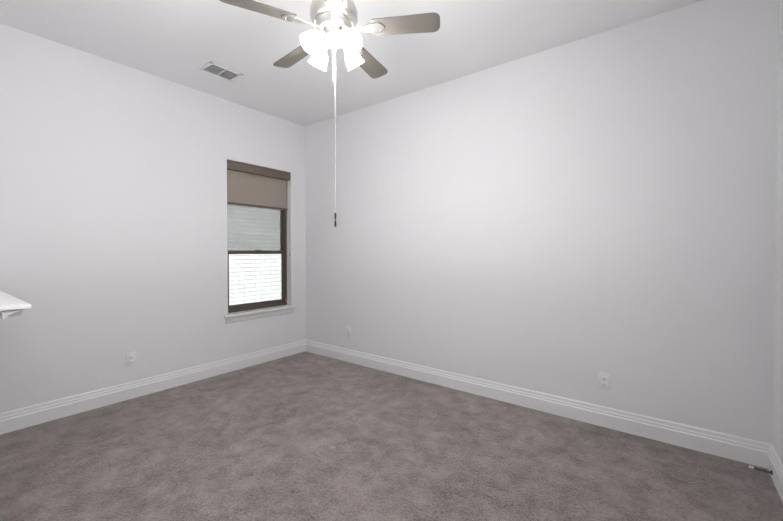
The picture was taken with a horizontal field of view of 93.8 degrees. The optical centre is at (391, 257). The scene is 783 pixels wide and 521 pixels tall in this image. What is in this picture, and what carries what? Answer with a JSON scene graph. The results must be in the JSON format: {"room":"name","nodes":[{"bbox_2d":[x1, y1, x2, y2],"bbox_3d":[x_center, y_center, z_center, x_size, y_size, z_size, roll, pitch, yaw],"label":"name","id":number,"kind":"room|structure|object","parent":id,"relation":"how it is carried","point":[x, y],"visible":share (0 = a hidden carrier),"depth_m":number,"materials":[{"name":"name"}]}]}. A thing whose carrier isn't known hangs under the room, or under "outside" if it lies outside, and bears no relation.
{"room":"empty bedroom","nodes":[
{"label":"empty bedroom","id":0,"kind":"room"},
{"bbox_2d":[0,23,305,412],"bbox_3d":[-2.022,-0.203,3.340,0.150,2.740,2.990,1,1,37],"label":"wall","id":1,"kind":"structure","parent":0,"point":[113,215],"depth_m":2.96,"materials":[{"name":"white paint"}]},
{"bbox_2d":[126,352,135,366],"bbox_3d":[-2.162,0.847,3.043,0.009,0.115,0.070,1,1,37],"label":"outlet","id":2,"kind":"object","parent":1,"relation":"attached to","point":[131,359],"visible":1,"depth_m":3.04,"materials":[{"name":"white plastic"}]},
{"bbox_2d":[0,340,305,434],"bbox_3d":[-1.955,1.098,3.311,0.018,0.138,2.990,1,1,37],"label":"baseboard","id":3,"kind":"structure","parent":1,"relation":"attached to","point":[22,418],"depth_m":3.04,"materials":[{"name":"white paint"}]},
{"bbox_2d":[227,205,286,312],"bbox_3d":[-1.502,-0.212,4.070,0.059,1.567,0.780,1,1,37],"label":"window","id":4,"kind":"structure","parent":1,"relation":"in","point":[282,236],"depth_m":4.11,"materials":[{"name":"clear glass"}]},
{"bbox_2d":[227,160,289,260],"bbox_3d":[-1.452,-0.470,4.028,0.078,1.047,0.778,1,1,37],"label":"roller shade","id":5,"kind":"object","parent":4,"relation":"attached to","point":[249,185],"visible":0.85,"depth_m":4.01,"materials":[{"name":"brown fabric"}]},
{"bbox_2d":[224,305,296,323],"bbox_3d":[-1.436,0.617,4.032,0.127,0.090,0.870,1,1,37],"label":"window sill","id":6,"kind":"structure","parent":1,"relation":"attached to","point":[233,317],"depth_m":3.96,"materials":[{"name":"white paint"}]},
{"bbox_2d":[0,0,701,126],"bbox_3d":[-0.365,-1.612,2.050,4.320,0.120,3.290,1,1,37],"label":"ceiling","id":7,"kind":"structure","parent":0,"point":[181,42],"depth_m":2.62,"materials":[{"name":"white paint"}]},
{"bbox_2d":[199,61,242,81],"bbox_3d":[-1.435,-1.563,3.089,0.200,0.012,0.280,1,1,37],"label":"ceiling vent","id":8,"kind":"object","parent":7,"relation":"in","point":[219,71],"visible":1,"depth_m":3.08,"materials":[{"name":"white metal"}]},
{"bbox_2d":[220,0,439,226],"bbox_3d":[-0.312,-0.856,1.933,1.032,1.388,1.049,1,1,37],"label":"ceiling fan","id":9,"kind":"object","parent":7,"relation":"hanging from","point":[334,23],"visible":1,"depth_m":1.84,"materials":[{"name":"silver metal"}]},
{"bbox_2d":[0,351,782,520],"bbox_3d":[-0.365,1.247,2.097,4.320,0.120,3.290,1,1,37],"label":"floor","id":10,"kind":"structure","parent":0,"point":[305,436],"depth_m":2.12,"materials":[{"name":"carpet"}]},
{"bbox_2d":[305,0,778,443],"bbox_3d":[0.588,-0.203,3.321,4.320,2.740,0.150,1,1,37],"label":"wall","id":11,"kind":"structure","parent":0,"point":[571,220],"depth_m":2.63,"materials":[{"name":"white paint"}]},
{"bbox_2d":[346,326,350,337],"bbox_3d":[-0.477,0.825,4.052,0.070,0.115,0.009,1,1,37],"label":"outlet","id":12,"kind":"object","parent":11,"relation":"attached to","point":[348,331],"visible":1,"depth_m":4.05,"materials":[{"name":"white plastic"}]},
{"bbox_2d":[306,340,770,467],"bbox_3d":[0.537,1.099,3.276,4.020,0.138,0.018,1,1,37],"label":"baseboard","id":13,"kind":"structure","parent":11,"relation":"attached to","point":[742,449],"depth_m":2.65,"materials":[{"name":"white paint"}]},
{"bbox_2d":[599,372,610,389],"bbox_3d":[1.485,0.863,2.553,0.070,0.115,0.009,1,1,37],"label":"outlet","id":14,"kind":"object","parent":11,"relation":"attached to","point":[604,380],"visible":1,"depth_m":2.55,"materials":[{"name":"white plastic"}]},
{"bbox_2d":[749,465,772,474],"bbox_3d":[2.005,1.153,1.989,0.092,0.026,0.026,1,1,37],"label":"spring door stop","id":15,"kind":"object","parent":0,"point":[764,470],"visible":1,"depth_m":1.98,"materials":[{"name":"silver metal"}]},
{"bbox_2d":[772,0,782,464],"bbox_3d":[1.245,-0.161,0.748,0.150,2.740,3.140,1,1,37],"label":"wall","id":16,"kind":"structure","parent":0,"point":[777,420],"depth_m":1.97,"materials":[{"name":"white paint"}]},
{"bbox_2d":[767,444,782,502],"bbox_3d":[1.224,1.138,0.880,0.018,0.138,2.990,1,1,37],"label":"baseboard","id":17,"kind":"structure","parent":16,"relation":"attached to","point":[774,465],"depth_m":1.91,"materials":[{"name":"white paint"}]},
{"bbox_3d":[-1.379,-0.163,0.872,4.170,2.740,0.150,1,1,37],"label":"wall","id":18,"kind":"structure","parent":0,"visible":0},
{"bbox_2d":[0,291,30,330],"bbox_3d":[-2.194,0.387,1.832,1.420,0.390,0.370,1,1,37],"label":"wall shelf","id":19,"kind":"object","parent":18,"relation":"attached to","point":[11,306],"visible":1,"depth_m":1.54,"materials":[{"name":"white paint"}]},
{"bbox_3d":[-2.226,1.273,4.786,1.900,0.940,11.000,1,1,37],"label":"ground","id":20,"kind":"structure","parent":0,"visible":0},
{"bbox_2d":[227,204,280,304],"bbox_3d":[-3.100,-1.568,5.407,0.300,6.600,11.000,1,1,37],"label":"brick house","id":21,"kind":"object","parent":20,"relation":"on","point":[253,278],"depth_m":6.19,"materials":[{"name":"white brick"}]}
]}

